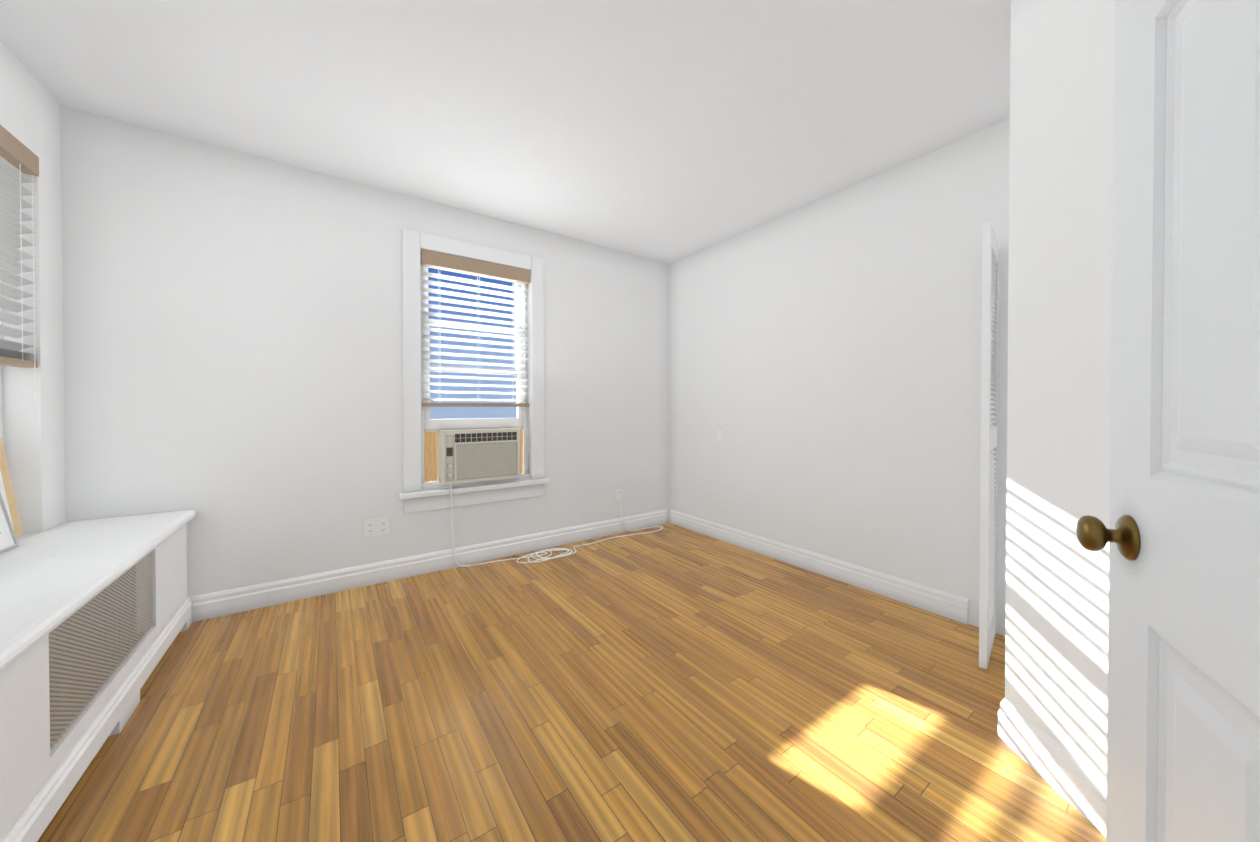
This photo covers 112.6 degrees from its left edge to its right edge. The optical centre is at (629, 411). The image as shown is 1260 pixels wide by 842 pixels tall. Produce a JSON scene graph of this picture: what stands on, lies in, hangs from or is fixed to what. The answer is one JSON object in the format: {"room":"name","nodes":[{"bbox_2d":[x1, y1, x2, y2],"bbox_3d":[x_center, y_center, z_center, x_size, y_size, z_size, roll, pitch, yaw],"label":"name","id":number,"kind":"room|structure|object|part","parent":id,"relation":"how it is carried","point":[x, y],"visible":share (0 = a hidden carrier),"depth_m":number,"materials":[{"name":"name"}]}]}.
{"room":"empty bedroom","nodes":[
{"label":"empty bedroom","id":0,"kind":"room"},
{"bbox_2d":[0,38,65,541],"bbox_3d":[-1.779,-0.150,0.402,0.300,2.650,3.840,0,1,-35],"label":"wall","id":1,"kind":"structure","parent":0,"point":[34,444],"depth_m":1.89,"materials":[{"name":"paint"}]},
{"bbox_2d":[0,175,37,445],"bbox_3d":[-2.390,-0.294,1.346,0.239,1.678,1.188,0,1,-35],"label":"window","id":2,"kind":"structure","parent":1,"relation":"in","point":[35,397],"depth_m":1.83,"materials":[{"name":"paint"}]},
{"bbox_3d":[-2.439,-0.293,1.312,0.120,1.678,1.188,0,1,-35],"label":"frame","id":3,"kind":"part","parent":2,"relation":"part of","materials":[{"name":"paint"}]},
{"bbox_2d":[0,125,38,367],"bbox_3d":[-2.329,-0.660,1.386,0.065,0.941,1.170,0,1,-35],"label":"window blind","id":4,"kind":"object","parent":2,"relation":"attached to","point":[19,160],"visible":1,"depth_m":1.77,"materials":[{"name":"beige plastic"}]},
{"bbox_3d":[-2.600,-0.536,1.832,0.016,0.985,0.015,0,1,-35],"label":"blind cord","id":5,"kind":"part","parent":2,"relation":"part of","materials":[{"name":"white plastic"}]},
{"bbox_2d":[60,105,668,631],"bbox_3d":[-1.296,-0.177,3.253,4.390,2.650,0.250,0,1,-35],"label":"wall","id":6,"kind":"structure","parent":0,"point":[234,349],"depth_m":2.53,"materials":[{"name":"paint"}]},
{"bbox_2d":[364,517,389,537],"bbox_3d":[-1.698,0.777,2.818,0.150,0.120,0.008,0,1,-35],"label":"electrical outlet","id":7,"kind":"object","parent":6,"relation":"attached to","point":[375,527],"visible":1,"depth_m":2.82,"materials":[{"name":"white plastic"}]},
{"bbox_2d":[190,509,669,621],"bbox_3d":[-1.005,1.078,3.309,3.465,0.138,0.017,0,1,-35],"label":"baseboard","id":8,"kind":"structure","parent":6,"relation":"attached to","point":[267,594],"depth_m":2.87,"materials":[{"name":"paint"}]},
{"bbox_2d":[402,228,543,492],"bbox_3d":[-1.225,-0.353,3.314,1.040,1.820,0.310,0,1,-35],"label":"window","id":9,"kind":"structure","parent":6,"relation":"in","point":[413,242],"depth_m":3.13,"materials":[{"name":"paint"}]},
{"label":"sash glass","id":10,"kind":"part","parent":9,"relation":"part of","materials":[{"name":"clear glass"}]},
{"bbox_3d":[-1.229,-0.713,3.317,0.760,0.820,0.035,0,1,-35],"label":"back window sash","id":11,"kind":"part","parent":9,"relation":"part of","materials":[{"name":"white wood"}]},
{"bbox_2d":[424,426,523,481],"bbox_3d":[-1.206,0.321,3.295,0.758,0.391,0.035,0,1,-35],"label":"window panel","id":12,"kind":"object","parent":9,"relation":"attached to","point":[430,455],"visible":0.6,"depth_m":3.11,"materials":[{"name":"beige wood"}]},
{"bbox_3d":[-1.206,-0.279,3.289,0.760,0.808,0.035,0,1,-35],"label":"back window sash","id":13,"kind":"part","parent":9,"relation":"part of","materials":[{"name":"white wood"}]},
{"label":"sash glass","id":14,"kind":"part","parent":9,"relation":"part of","materials":[{"name":"clear glass"}]},
{"bbox_2d":[420,249,529,406],"bbox_3d":[-1.161,-0.593,3.222,0.796,1.111,0.065,0,1,-35],"label":"window blind","id":15,"kind":"object","parent":9,"relation":"attached to","point":[444,261],"visible":0.94,"depth_m":3.19,"materials":[{"name":"beige plastic"}]},
{"bbox_3d":[-1.231,-0.303,3.323,0.818,1.698,0.290,0,1,-35],"label":"frame","id":16,"kind":"part","parent":9,"relation":"part of","materials":[{"name":"paint"}]},
{"bbox_2d":[438,428,519,484],"bbox_3d":[-1.240,0.325,3.347,0.563,0.385,0.509,0,1,-35],"label":"window air conditioner","id":17,"kind":"object","parent":9,"relation":"on","point":[469,455],"visible":0.98,"depth_m":3.13,"materials":[{"name":"grey plastic"}]},
{"bbox_2d":[404,484,543,513],"bbox_3d":[-1.141,0.649,3.207,1.040,0.107,0.018,0,1,-35],"label":"apron","id":18,"kind":"object","parent":6,"relation":"attached to","point":[412,505],"visible":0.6,"depth_m":3.16,"materials":[{"name":"paint"}]},
{"bbox_2d":[399,478,549,499],"bbox_3d":[-1.128,0.577,3.187,1.100,0.038,0.064,0,1,-35],"label":"window sill","id":19,"kind":"structure","parent":6,"relation":"attached to","point":[438,492],"depth_m":3.12,"materials":[{"name":"paint"}]},
{"bbox_2d":[616,488,622,500],"bbox_3d":[-0.101,0.781,3.954,0.072,0.115,0.008,0,1,-35],"label":"electrical outlet","id":20,"kind":"object","parent":6,"relation":"attached to","point":[619,492],"visible":1,"depth_m":3.95,"materials":[{"name":"white plastic"}]},
{"bbox_2d":[0,0,1010,263],"bbox_3d":[-0.184,-1.537,1.675,4.390,0.100,4.090,0,1,-35],"label":"ceiling","id":21,"kind":"structure","parent":0,"point":[668,130],"depth_m":1.96,"materials":[{"name":"paint"}]},
{"bbox_2d":[37,523,1105,841],"bbox_3d":[-0.184,1.193,1.701,4.390,0.060,4.090,0,1,-35],"label":"floor","id":22,"kind":"structure","parent":0,"point":[669,683],"depth_m":1.59,"materials":[{"name":"brown wood"}]},
{"bbox_2d":[0,509,196,841],"bbox_3d":[-1.553,0.862,0.750,0.454,0.620,3.543,0,1,-35],"label":"radiator cover","id":23,"kind":"object","parent":22,"relation":"on","point":[78,663],"visible":1,"depth_m":1.39,"materials":[{"name":"paint"}]},
{"bbox_2d":[0,493,18,552],"bbox_3d":[-2.331,0.348,1.419,0.088,0.395,0.630,0,1,-35],"label":"picture frame","id":24,"kind":"object","parent":23,"relation":"on","point":[8,539],"visible":1,"depth_m":1.67,"materials":[{"name":"grey wood"}]},
{"bbox_2d":[0,438,22,537],"bbox_3d":[-2.515,0.330,1.570,0.082,0.430,0.590,0,1,-35],"label":"picture frame","id":25,"kind":"object","parent":23,"relation":"on","point":[7,492],"visible":0.65,"depth_m":1.80,"materials":[{"name":"beige wood"}]},
{"bbox_2d":[49,551,152,749],"bbox_3d":[-1.520,0.794,1.012,0.002,0.377,2.140,0,1,-35],"label":"grille","id":26,"kind":"object","parent":23,"relation":"attached to","point":[70,731],"depth_m":1.43,"materials":[{"name":"silver metal"}]},
{"bbox_2d":[450,484,662,566],"bbox_3d":[-0.450,0.824,3.521,1.957,0.641,0.295,0,1,-35],"label":"power cord","id":27,"kind":"object","parent":22,"relation":"on","point":[550,550],"visible":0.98,"depth_m":3.30,"materials":[{"name":"white plastic"}]},
{"bbox_2d":[669,119,1009,635],"bbox_3d":[1.596,-0.173,2.800,0.200,2.650,3.840,0,1,-35],"label":"wall","id":28,"kind":"structure","parent":0,"point":[825,364],"depth_m":2.76,"materials":[{"name":"paint"}]},
{"bbox_2d":[716,429,722,441],"bbox_3d":[0.795,0.213,3.743,0.016,0.115,0.072,0,1,-35],"label":"light switch","id":29,"kind":"object","parent":28,"relation":"attached to","point":[719,435],"visible":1,"depth_m":3.74,"materials":[{"name":"white plastic"}]},
{"bbox_2d":[670,509,967,623],"bbox_3d":[1.125,1.078,3.287,0.017,0.138,2.460,0,1,-35],"label":"baseboard","id":30,"kind":"structure","parent":28,"relation":"attached to","point":[939,602],"depth_m":2.85,"materials":[{"name":"paint"}]},
{"bbox_2d":[979,221,998,669],"bbox_3d":[1.740,0.154,2.031,0.028,1.990,0.450,1,1,45],"label":"door","id":31,"kind":"structure","parent":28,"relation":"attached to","point":[989,436],"depth_m":1.88,"materials":[{"name":"paint"}]},
{"bbox_2d":[1005,0,1114,782],"bbox_3d":[0.751,-0.150,0.458,3.890,2.650,1.000,0,1,-35],"label":"wall","id":32,"kind":"structure","parent":0,"point":[1062,72],"depth_m":1.30,"materials":[{"name":"paint"}]},
{"bbox_2d":[998,697,1106,836],"bbox_3d":[1.658,1.097,1.319,1.408,0.138,0.701,0,1,-35],"label":"baseboard","id":33,"kind":"structure","parent":32,"relation":"attached to","point":[1079,786],"depth_m":1.29,"materials":[{"name":"paint"}]},
{"bbox_2d":[1106,0,1259,841],"bbox_3d":[0.564,0.157,0.311,0.036,2.022,0.810,0,1,32],"label":"door leaf","id":34,"kind":"structure","parent":32,"relation":"in","point":[1183,734],"depth_m":0.50,"materials":[{"name":"paint"}]},
{"bbox_2d":[1076,515,1140,559],"bbox_3d":[0.742,0.183,0.601,0.096,0.064,0.140,0,1,-35],"label":"door knob","id":35,"kind":"object","parent":34,"relation":"attached to","point":[1093,533],"depth_m":0.61,"materials":[{"name":"gold metal"}]}
]}

